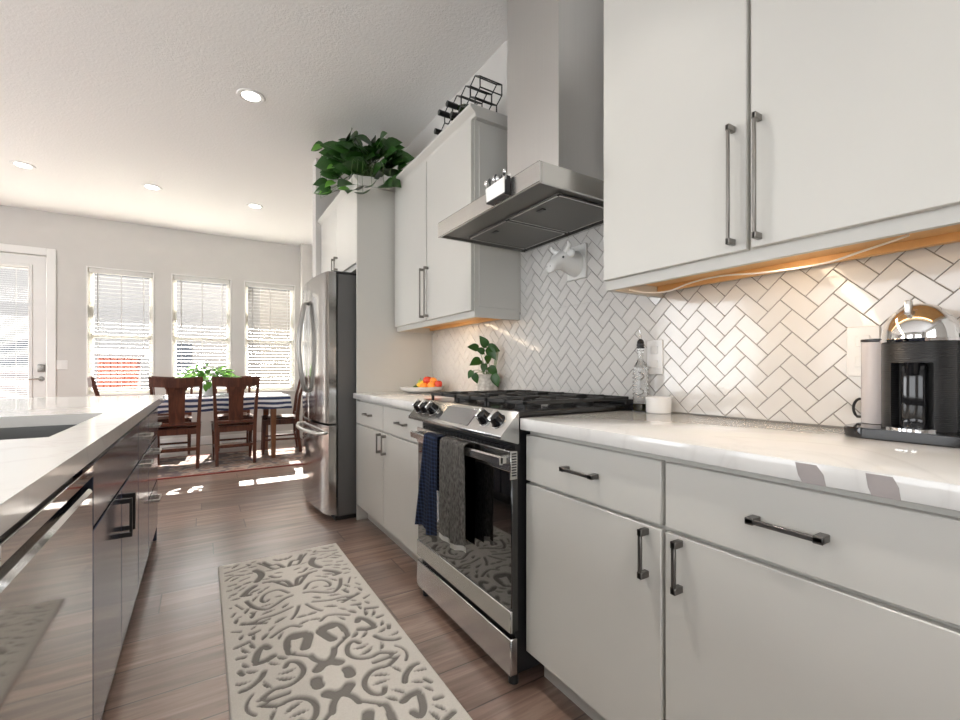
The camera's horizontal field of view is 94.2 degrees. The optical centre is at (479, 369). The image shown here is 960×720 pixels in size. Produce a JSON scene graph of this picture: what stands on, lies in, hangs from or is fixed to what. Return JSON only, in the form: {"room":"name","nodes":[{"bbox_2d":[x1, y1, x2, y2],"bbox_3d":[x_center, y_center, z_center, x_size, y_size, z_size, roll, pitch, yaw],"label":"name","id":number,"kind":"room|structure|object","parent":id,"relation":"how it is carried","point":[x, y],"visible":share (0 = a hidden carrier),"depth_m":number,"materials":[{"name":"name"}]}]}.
{"room":"kitchen","nodes":[
{"label":"kitchen","id":0,"kind":"room"},
{"bbox_2d":[0,205,299,438],"bbox_3d":[-5.267,-0.445,5.643,6.030,3.020,0.150,0,0,-32],"label":"wall","id":1,"kind":"structure","parent":0,"point":[79,242],"depth_m":6.05,"materials":[{"name":"paint"}]},
{"bbox_2d":[0,243,55,397],"bbox_3d":[-5.761,-0.217,5.282,1.110,2.565,0.111,0,0,-32],"label":"door","id":2,"kind":"structure","parent":1,"relation":"in","point":[41,379],"depth_m":5.49,"materials":[{"name":"white paint"}]},
{"bbox_2d":[0,265,27,393],"bbox_3d":[-5.771,-0.260,5.298,0.598,1.989,0.026,0,0,-32],"label":"door blind","id":3,"kind":"object","parent":2,"relation":"attached to","point":[5,266],"visible":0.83,"depth_m":5.39,"materials":[{"name":"white plastic"}]},
{"bbox_2d":[56,360,67,368],"bbox_3d":[-5.229,-0.065,5.573,0.115,0.115,0.009,0,0,-32],"label":"light switch","id":4,"kind":"object","parent":1,"relation":"attached to","point":[60,364],"visible":1,"depth_m":5.57,"materials":[{"name":"white plastic"}]},
{"bbox_2d":[86,266,153,395],"bbox_3d":[-4.766,-0.499,5.935,0.704,1.665,0.155,0,0,-32],"label":"window","id":5,"kind":"structure","parent":1,"relation":"in","point":[92,335],"depth_m":5.81,"materials":[{"name":"beige plastic"}]},
{"bbox_2d":[89,268,151,391],"bbox_3d":[-4.755,-0.514,5.918,0.656,1.604,0.066,0,0,-32],"label":"window blind","id":6,"kind":"object","parent":5,"relation":"attached to","point":[97,271],"visible":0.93,"depth_m":5.90,"materials":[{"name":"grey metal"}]},
{"bbox_2d":[171,273,230,393],"bbox_3d":[-3.996,-0.502,6.415,0.729,1.670,0.155,0,0,-32],"label":"window","id":7,"kind":"structure","parent":1,"relation":"in","point":[173,288],"depth_m":6.29,"materials":[{"name":"beige plastic"}]},
{"bbox_2d":[173,275,228,389],"bbox_3d":[-3.985,-0.516,6.398,0.681,1.609,0.066,0,0,-32],"label":"window blind","id":8,"kind":"object","parent":7,"relation":"attached to","point":[175,277],"visible":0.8,"depth_m":6.38,"materials":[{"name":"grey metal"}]},
{"bbox_2d":[160,430,293,447],"bbox_3d":[-5.271,1.005,5.543,5.717,0.120,0.015,0,0,-32],"label":"baseboard","id":9,"kind":"structure","parent":1,"relation":"attached to","point":[204,440],"depth_m":6.41,"materials":[{"name":"white paint"}]},
{"bbox_2d":[244,281,294,391],"bbox_3d":[-3.242,-0.499,6.884,0.714,1.665,0.155,0,0,-32],"label":"window","id":10,"kind":"structure","parent":1,"relation":"in","point":[246,339],"depth_m":6.87,"materials":[{"name":"beige plastic"}]},
{"bbox_2d":[246,282,292,388],"bbox_3d":[-3.232,-0.514,6.867,0.666,1.604,0.066,0,0,-32],"label":"window blind","id":11,"kind":"object","parent":10,"relation":"attached to","point":[248,284],"visible":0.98,"depth_m":6.85,"materials":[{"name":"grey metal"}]},
{"bbox_2d":[0,0,506,245],"bbox_3d":[-2.580,-2.005,1.426,6.130,0.100,10.150,0,0,-32],"label":"ceiling","id":12,"kind":"structure","parent":0,"point":[106,99],"depth_m":3.18,"materials":[{"name":"white paint"}]},
{"bbox_2d":[9,160,35,169],"bbox_3d":[-4.359,-1.950,4.253,0.184,0.010,0.184,0,0,-32],"label":"recessed light","id":13,"kind":"object","parent":12,"relation":"in","point":[19,164],"visible":1,"depth_m":4.25,"materials":[{"name":"white plastic"}]},
{"bbox_2d":[141,183,161,190],"bbox_3d":[-3.504,-1.950,4.765,0.184,0.010,0.184,0,0,-32],"label":"recessed light","id":14,"kind":"object","parent":12,"relation":"in","point":[152,187],"visible":1,"depth_m":4.76,"materials":[{"name":"white plastic"}]},
{"bbox_2d":[236,88,264,103],"bbox_3d":[-1.634,-1.950,3.183,0.184,0.010,0.184,0,0,-32],"label":"recessed light","id":15,"kind":"object","parent":12,"relation":"in","point":[251,96],"visible":1,"depth_m":3.17,"materials":[{"name":"white paint"}]},
{"bbox_2d":[246,203,263,208],"bbox_3d":[-2.683,-1.950,5.317,0.184,0.010,0.184,0,0,-32],"label":"recessed light","id":16,"kind":"object","parent":12,"relation":"in","point":[250,205],"visible":1,"depth_m":5.31,"materials":[{"name":"white plastic"}]},
{"bbox_2d":[300,244,312,438],"bbox_3d":[-2.712,-0.445,7.041,0.213,3.020,0.180,0,0,-32],"label":"wall","id":17,"kind":"structure","parent":0,"point":[306,251],"depth_m":6.96,"materials":[{"name":"paint"}]},
{"bbox_2d":[101,438,592,719],"bbox_3d":[-2.580,1.095,1.426,6.130,0.060,10.150,0,0,-32],"label":"floor","id":18,"kind":"structure","parent":0,"point":[171,665],"depth_m":2.04,"materials":[{"name":"brown wood"}]},
{"bbox_2d":[0,465,92,719],"bbox_3d":[-1.057,0.637,0.719,0.567,0.855,0.614,0,0,-32],"label":"dishwasher","id":19,"kind":"object","parent":18,"relation":"on","point":[46,557],"visible":0.76,"depth_m":0.81,"materials":[{"name":"silver metal"}]},
{"bbox_2d":[83,425,137,719],"bbox_3d":[-1.474,0.637,1.385,0.634,0.855,0.946,0,0,-32],"label":"base cabinet","id":20,"kind":"object","parent":18,"relation":"on","point":[113,484],"visible":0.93,"depth_m":1.40,"materials":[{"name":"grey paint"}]},
{"bbox_2d":[136,416,153,589],"bbox_3d":[-1.841,0.637,1.975,0.634,0.855,0.436,0,0,-32],"label":"base cabinet","id":21,"kind":"object","parent":18,"relation":"on","point":[143,463],"visible":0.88,"depth_m":2.08,"materials":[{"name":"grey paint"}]},
{"bbox_2d":[147,408,161,554],"bbox_3d":[-2.106,0.637,2.400,0.634,0.855,0.558,0,0,-32],"label":"base cabinet","id":22,"kind":"object","parent":18,"relation":"on","point":[153,424],"visible":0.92,"depth_m":2.50,"materials":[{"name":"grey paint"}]},
{"bbox_2d":[153,407,156,540],"bbox_3d":[-1.328,0.632,0.911,0.810,0.866,3.950,0,0,-32],"label":"kitchen island","id":23,"kind":"object","parent":18,"relation":"on","point":[155,534],"visible":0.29,"depth_m":2.78,"materials":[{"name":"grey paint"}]},
{"bbox_2d":[0,394,164,535],"bbox_3d":[-1.423,0.180,0.813,1.145,0.038,4.285,0,0,-32],"label":"island countertop","id":24,"kind":"structure","parent":23,"relation":"on","point":[31,469],"depth_m":1.04,"materials":[{"name":"white stone"}]},
{"bbox_2d":[0,424,77,439],"bbox_3d":[-1.413,0.300,1.254,0.474,0.200,0.739,0,0,-32],"label":"sink","id":25,"kind":"object","parent":24,"relation":"in","point":[34,431],"visible":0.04,"depth_m":1.57,"materials":[{"name":"metal"}]},
{"bbox_2d":[157,446,302,479],"bbox_3d":[-3.137,1.060,5.032,2.800,0.009,1.240,0,0,-32],"label":"area rug","id":26,"kind":"object","parent":18,"relation":"on","point":[183,466],"visible":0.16,"depth_m":5.09,"materials":[{"name":"fabric"}]},
{"bbox_2d":[87,376,99,395],"bbox_3d":[-3.984,0.561,4.929,0.538,0.986,0.470,0,0,-42],"label":"dining chair","id":27,"kind":"object","parent":26,"relation":"on","point":[91,381],"visible":0.2,"depth_m":4.63,"materials":[{"name":"brown wood"}]},
{"bbox_2d":[152,376,192,453],"bbox_3d":[-3.996,0.572,5.786,0.470,0.986,0.538,0,0,-32],"label":"dining chair","id":28,"kind":"object","parent":26,"relation":"on","point":[164,418],"visible":0.31,"depth_m":5.81,"materials":[{"name":"brown wood"}]},
{"bbox_2d":[148,376,202,468],"bbox_3d":[-3.281,0.561,4.838,0.470,0.986,0.538,0,0,-32],"label":"dining chair","id":29,"kind":"object","parent":26,"relation":"on","point":[176,388],"visible":0.78,"depth_m":4.69,"materials":[{"name":"brown wood"}]},
{"bbox_2d":[215,375,252,450],"bbox_3d":[-3.401,0.572,6.157,0.470,0.986,0.538,0,0,-32],"label":"dining chair","id":30,"kind":"object","parent":26,"relation":"on","point":[248,414],"visible":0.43,"depth_m":6.15,"materials":[{"name":"brown wood"}]},
{"bbox_2d":[211,376,259,466],"bbox_3d":[-2.824,0.561,5.129,0.470,0.986,0.538,0,0,-34],"label":"dining chair","id":31,"kind":"object","parent":26,"relation":"on","point":[236,386],"visible":1,"depth_m":4.98,"materials":[{"name":"brown wood"}]},
{"bbox_2d":[263,409,276,457],"bbox_3d":[-3.264,0.686,5.330,1.700,0.756,0.900,0,0,-32],"label":"dining table","id":32,"kind":"object","parent":26,"relation":"on","point":[265,411],"visible":0.21,"depth_m":5.36,"materials":[{"name":"brown wood"}]},
{"bbox_2d":[157,392,291,413],"bbox_3d":[-3.264,0.382,5.330,1.752,0.156,0.952,0,0,-32],"label":"tablecloth","id":33,"kind":"object","parent":32,"relation":"on","point":[266,400],"visible":0.44,"depth_m":5.15,"materials":[{"name":"fabric"}]},
{"bbox_2d":[175,363,239,395],"bbox_3d":[-3.226,0.107,5.304,0.739,0.391,0.577,0,0,-32],"label":"table plant","id":34,"kind":"object","parent":33,"relation":"on","point":[207,386],"visible":0.73,"depth_m":5.24,"materials":[{"name":"green plant"}]},
{"bbox_2d":[261,378,301,454],"bbox_3d":[-2.571,0.561,5.852,0.538,0.986,0.470,0,0,-28],"label":"dining chair","id":35,"kind":"object","parent":26,"relation":"on","point":[293,418],"visible":0.76,"depth_m":5.74,"materials":[{"name":"brown wood"}]},
{"bbox_2d":[296,271,355,520],"bbox_3d":[-1.032,0.182,3.660,0.880,1.765,0.915,0,0,-32],"label":"refrigerator","id":36,"kind":"object","parent":18,"relation":"on","point":[327,318],"visible":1,"depth_m":3.18,"materials":[{"name":"grey metal"}]},
{"bbox_2d":[218,543,472,719],"bbox_3d":[-0.503,1.057,1.531,0.622,0.012,2.405,0,0,-32],"label":"runner rug","id":37,"kind":"object","parent":18,"relation":"on","point":[306,637],"visible":1,"depth_m":1.68,"materials":[{"name":"white fabric"}]},
{"bbox_2d":[357,400,422,561],"bbox_3d":[-0.324,0.633,2.813,0.625,0.864,1.167,0,0,-32],"label":"base cabinet","id":38,"kind":"object","parent":18,"relation":"on","point":[387,453],"visible":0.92,"depth_m":2.61,"materials":[{"name":"beige paint"}]},
{"bbox_2d":[353,391,452,409],"bbox_3d":[-0.324,0.180,2.809,0.615,0.038,1.174,0,0,-32],"label":"countertop","id":39,"kind":"structure","parent":38,"relation":"on","point":[404,399],"depth_m":2.71,"materials":[{"name":"white stone"}]},
{"bbox_2d":[399,386,444,392],"bbox_3d":[-0.417,0.139,3.193,0.326,0.043,0.326,0,0,-32],"label":"fruit plate","id":40,"kind":"object","parent":39,"relation":"on","point":[410,389],"visible":0.91,"depth_m":3.08,"materials":[{"name":"white ceramic"}]},
{"bbox_2d":[427,381,434,386],"bbox_3d":[-0.343,0.106,3.131,0.056,0.059,0.056,0,0,-32],"label":"orange","id":41,"kind":"object","parent":40,"relation":"on","point":[430,384],"visible":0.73,"depth_m":3.11,"materials":[{"name":"orange food"}]},
{"bbox_2d":[435,380,441,386],"bbox_3d":[-0.292,0.096,3.135,0.056,0.058,0.056,0,0,-32],"label":"apple","id":42,"kind":"object","parent":40,"relation":"on","point":[438,383],"visible":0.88,"depth_m":3.11,"materials":[{"name":"red food"}]},
{"bbox_3d":[-0.397,0.115,3.152,0.060,0.062,0.060,0,0,-32],"label":"orange","id":43,"kind":"object","parent":40,"relation":"on","visible":0},
{"bbox_2d":[423,377,430,383],"bbox_3d":[-0.373,0.074,3.179,0.068,0.067,0.068,0,0,-32],"label":"apple","id":44,"kind":"object","parent":43,"relation":"on","point":[426,380],"visible":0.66,"depth_m":3.15,"materials":[{"name":"red food"}]},
{"bbox_2d":[468,336,499,390],"bbox_3d":[0.021,-0.021,2.641,0.197,0.364,0.181,0,0,-1],"label":"potted plant","id":45,"kind":"object","parent":39,"relation":"on","point":[490,380],"visible":0.93,"depth_m":2.60,"materials":[{"name":"green plant"}]},
{"bbox_2d":[356,184,432,519],"bbox_3d":[-0.624,-0.127,3.326,0.596,2.384,0.019,0,0,-32],"label":"panel","id":46,"kind":"object","parent":18,"relation":"on","point":[387,359],"visible":0.36,"depth_m":3.24,"materials":[{"name":"beige paint"}]},
{"bbox_2d":[409,390,632,684],"bbox_3d":[0.146,0.585,1.958,0.690,0.961,0.774,0,0,-32],"label":"gas range","id":47,"kind":"object","parent":18,"relation":"on","point":[482,588],"visible":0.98,"depth_m":1.62,"materials":[{"name":"silver metal"}]},
{"bbox_2d":[415,432,445,535],"bbox_3d":[-0.210,0.476,1.894,0.060,0.419,0.201,0,0,-32],"label":"dish towel","id":48,"kind":"object","parent":47,"relation":"hanging from","point":[426,509],"visible":0.85,"depth_m":1.87,"materials":[{"name":"blue fabric"}]},
{"bbox_2d":[439,436,474,551],"bbox_3d":[-0.093,0.472,1.708,0.057,0.409,0.191,0,0,-32],"label":"hand towel","id":49,"kind":"object","parent":47,"relation":"hanging from","point":[456,469],"visible":0.98,"depth_m":1.68,"materials":[{"name":"grey fabric"}]},
{"bbox_2d":[424,396,632,416],"bbox_3d":[0.182,0.149,1.983,0.603,0.021,0.768,0,0,-32],"label":"cooktop","id":50,"kind":"object","parent":47,"relation":"in","point":[542,410],"depth_m":1.72,"materials":[{"name":"black metal"}]},
{"bbox_2d":[526,431,959,719],"bbox_3d":[0.678,0.633,1.204,0.625,0.864,1.075,0,0,-32],"label":"base cabinet","id":51,"kind":"object","parent":18,"relation":"on","point":[658,587],"visible":0.98,"depth_m":0.93,"materials":[{"name":"beige paint"}]},
{"bbox_2d":[520,410,959,511],"bbox_3d":[0.681,0.180,1.195,0.615,0.038,1.087,0,0,-32],"label":"countertop","id":52,"kind":"structure","parent":51,"relation":"on","point":[928,475],"depth_m":0.94,"materials":[{"name":"white stone"}]},
{"bbox_2d":[633,330,648,410],"bbox_3d":[0.633,0.002,1.759,0.060,0.318,0.060,0,0,-32],"label":"oil bottle","id":53,"kind":"object","parent":52,"relation":"on","point":[640,370],"visible":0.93,"depth_m":1.74,"materials":[{"name":"clear glass"}]},
{"bbox_2d":[645,396,672,413],"bbox_3d":[0.674,0.131,1.684,0.098,0.060,0.098,0,0,-32],"label":"ramekin","id":54,"kind":"object","parent":52,"relation":"on","point":[654,404],"visible":1,"depth_m":1.64,"materials":[{"name":"white ceramic"}]},
{"bbox_2d":[844,300,959,447],"bbox_3d":[1.020,0.001,1.030,0.190,0.320,0.320,0,0,-32],"label":"coffee machine","id":55,"kind":"object","parent":52,"relation":"on","point":[910,375],"visible":1,"depth_m":1.01,"materials":[{"name":"black plastic"}]},
{"bbox_2d":[844,422,959,447],"bbox_3d":[1.028,0.148,1.016,0.190,0.024,0.287,0,0,-32],"label":"tray","id":56,"kind":"object","parent":52,"relation":"on","point":[923,434],"depth_m":0.99,"materials":[{"name":"black plastic"}]},
{"bbox_2d":[313,158,382,277],"bbox_3d":[-1.280,-0.445,4.340,0.640,3.020,0.140,0,0,-32],"label":"wall","id":57,"kind":"structure","parent":0,"point":[320,204],"depth_m":4.13,"materials":[{"name":"paint"}]},
{"bbox_2d":[383,40,843,427],"bbox_3d":[-0.013,-0.445,3.026,0.120,3.020,10.150,0,0,-32],"label":"wall","id":58,"kind":"structure","parent":0,"point":[495,67],"depth_m":2.84,"materials":[{"name":"paint"}]},
{"bbox_2d":[318,174,394,272],"bbox_3d":[-0.932,-1.058,3.791,0.628,0.645,1.150,0,0,-32],"label":"upper cabinet","id":59,"kind":"object","parent":58,"relation":"attached to","point":[338,221],"visible":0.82,"depth_m":3.49,"materials":[{"name":"beige paint"}]},
{"bbox_2d":[311,127,413,197],"bbox_3d":[-0.917,-1.551,3.506,0.644,0.775,1.068,0,0,-32],"label":"pothos","id":60,"kind":"object","parent":59,"relation":"on","point":[348,156],"visible":0.9,"depth_m":3.41,"materials":[{"name":"green plant"}]},
{"bbox_2d":[394,103,520,333],"bbox_3d":[-0.204,-0.831,2.876,0.360,1.099,1.138,0,0,-32],"label":"upper cabinet","id":61,"kind":"object","parent":58,"relation":"attached to","point":[440,283],"visible":0.94,"depth_m":2.53,"materials":[{"name":"beige paint"}]},
{"bbox_2d":[441,75,501,129],"bbox_3d":[-0.061,-1.485,2.594,0.147,0.209,0.465,0,0,-32],"label":"wine rack","id":62,"kind":"object","parent":61,"relation":"on","point":[475,98],"visible":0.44,"depth_m":2.47,"materials":[{"name":"black metal"}]},
{"bbox_2d":[434,128,441,134],"bbox_3d":[-0.139,-1.433,2.756,0.310,0.076,0.076,0,0,-32],"label":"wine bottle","id":63,"kind":"object","parent":62,"relation":"in","point":[436,131],"visible":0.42,"depth_m":2.67,"materials":[{"name":"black glass"}]},
{"bbox_2d":[438,109,459,120],"bbox_3d":[-0.112,-1.520,2.712,0.310,0.076,0.076,0,0,-32],"label":"wine bottle","id":64,"kind":"object","parent":62,"relation":"in","point":[442,113],"visible":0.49,"depth_m":2.64,"materials":[{"name":"black glass"}]},
{"bbox_2d":[450,111,458,118],"bbox_3d":[-0.031,-1.433,2.583,0.310,0.076,0.076,0,0,-32],"label":"wine bottle","id":65,"kind":"object","parent":62,"relation":"in","point":[453,115],"visible":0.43,"depth_m":2.50,"materials":[{"name":"black glass"}]},
{"bbox_2d":[446,100,468,112],"bbox_3d":[-0.058,-1.520,2.626,0.310,0.076,0.076,0,0,-32],"label":"wine bottle","id":66,"kind":"object","parent":62,"relation":"in","point":[449,104],"visible":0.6,"depth_m":2.56,"materials":[{"name":"black glass"}]},
{"bbox_2d":[438,0,603,252],"bbox_3d":[0.227,-1.300,1.997,0.538,1.308,0.773,0,0,-32],"label":"range hood","id":67,"kind":"object","parent":58,"relation":"attached to","point":[555,48],"visible":0.94,"depth_m":1.93,"materials":[{"name":"metal"}]},
{"bbox_2d":[485,173,510,204],"bbox_3d":[0.069,-0.696,1.719,0.024,0.079,0.141,0,0,-32],"label":"bin","id":68,"kind":"object","parent":67,"relation":"attached to","point":[500,189],"visible":1,"depth_m":1.69,"materials":[{"name":"white paint"}]},
{"bbox_2d":[432,225,959,426],"bbox_3d":[0.434,-0.277,2.185,0.010,0.876,3.030,0,0,-32],"label":"tile backsplash","id":69,"kind":"structure","parent":58,"relation":"attached to","point":[769,347],"depth_m":1.55,"materials":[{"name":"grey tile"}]},
{"bbox_2d":[546,240,586,281],"bbox_3d":[0.389,-0.511,2.091,0.165,0.161,0.159,0,0,-32],"label":"head sculpture","id":70,"kind":"object","parent":69,"relation":"attached to","point":[572,261],"visible":1,"depth_m":2.07,"materials":[{"name":"white ceramic"}]},
{"bbox_2d":[647,340,662,374],"bbox_3d":[0.689,-0.050,1.759,0.009,0.135,0.072,0,0,-32],"label":"outlet","id":71,"kind":"object","parent":69,"relation":"attached to","point":[654,347],"visible":0.97,"depth_m":1.75,"materials":[{"name":"white plastic"}]},
{"bbox_2d":[651,361,657,367],"bbox_3d":[0.686,-0.022,1.757,0.003,0.028,0.032,0,0,-32],"label":"socket","id":72,"kind":"object","parent":71,"relation":"attached to","point":[654,364],"depth_m":1.75,"materials":[{"name":"white plastic"}]},
{"bbox_2d":[651,346,657,353],"bbox_3d":[0.686,-0.078,1.757,0.003,0.028,0.032,0,0,-32],"label":"socket","id":73,"kind":"object","parent":71,"relation":"attached to","point":[654,349],"depth_m":1.75,"materials":[{"name":"white plastic"}]},
{"bbox_2d":[847,325,880,375],"bbox_3d":[1.034,-0.050,1.204,0.009,0.135,0.072,0,0,-32],"label":"outlet","id":74,"kind":"object","parent":69,"relation":"attached to","point":[854,334],"visible":0.58,"depth_m":1.21,"materials":[{"name":"white plastic"}]},
{"bbox_2d":[855,357,860,366],"bbox_3d":[1.032,-0.022,1.203,0.003,0.028,0.032,0,0,-32],"label":"socket","id":75,"kind":"object","parent":74,"relation":"attached to","point":[857,359],"depth_m":1.21,"materials":[{"name":"white plastic"}]},
{"bbox_2d":[855,336,869,345],"bbox_3d":[1.032,-0.078,1.203,0.003,0.028,0.032,0,0,-32],"label":"socket","id":76,"kind":"object","parent":74,"relation":"attached to","point":[857,338],"depth_m":1.21,"materials":[{"name":"white plastic"}]},
{"bbox_2d":[604,0,959,297],"bbox_3d":[0.825,-0.831,1.224,0.360,1.099,1.015,0,0,-32],"label":"upper cabinet","id":77,"kind":"object","parent":58,"relation":"attached to","point":[741,136],"visible":0.99,"depth_m":1.11,"materials":[{"name":"beige paint"}]},
{"bbox_2d":[629,234,909,292],"bbox_3d":[0.802,-0.295,1.349,0.094,0.046,0.731,0,0,-40],"label":"cable","id":78,"kind":"object","parent":77,"relation":"attached to","point":[907,235],"visible":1,"depth_m":1.25,"materials":[{"name":"white plastic"}]},
{"label":"outside","id":79,"kind":"structure","parent":0,"visible":0},
{"bbox_3d":[-14.303,1.215,19.165,28.000,0.100,32.340,0,0,-32],"label":"patio","id":80,"kind":"object","parent":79,"visible":0},
{"bbox_2d":[0,369,95,397],"bbox_3d":[-10.377,0.535,6.535,7.300,1.260,0.110,0,0,-32],"label":"fence","id":81,"kind":"object","parent":80,"relation":"on","point":[3,379],"visible":0.17,"depth_m":7.84,"materials":[{"name":"white"}]},
{"bbox_2d":[0,267,226,391],"bbox_3d":[-16.188,-2.035,16.423,12.900,6.400,8.200,0,0,-32],"label":"house","id":82,"kind":"structure","parent":80,"relation":"on","point":[104,321],"depth_m":15.04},
{"bbox_2d":[94,349,148,389],"bbox_3d":[-5.980,0.405,7.420,0.700,1.520,0.680,0,0,-32],"label":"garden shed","id":83,"kind":"object","parent":80,"relation":"on","point":[103,364],"visible":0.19,"depth_m":7.21,"materials":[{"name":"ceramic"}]},
{"bbox_2d":[94,273,288,290],"bbox_3d":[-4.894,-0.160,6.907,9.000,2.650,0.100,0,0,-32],"label":"beam","id":84,"kind":"structure","parent":80,"relation":"on","point":[94,273],"depth_m":7.11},
{"bbox_2d":[248,288,289,386],"bbox_3d":[-3.629,-0.935,14.471,7.250,4.200,6.000,0,0,-32],"label":"house","id":85,"kind":"structure","parent":80,"relation":"on","point":[282,320],"depth_m":10.58,"materials":[{"name":"beige paint"}]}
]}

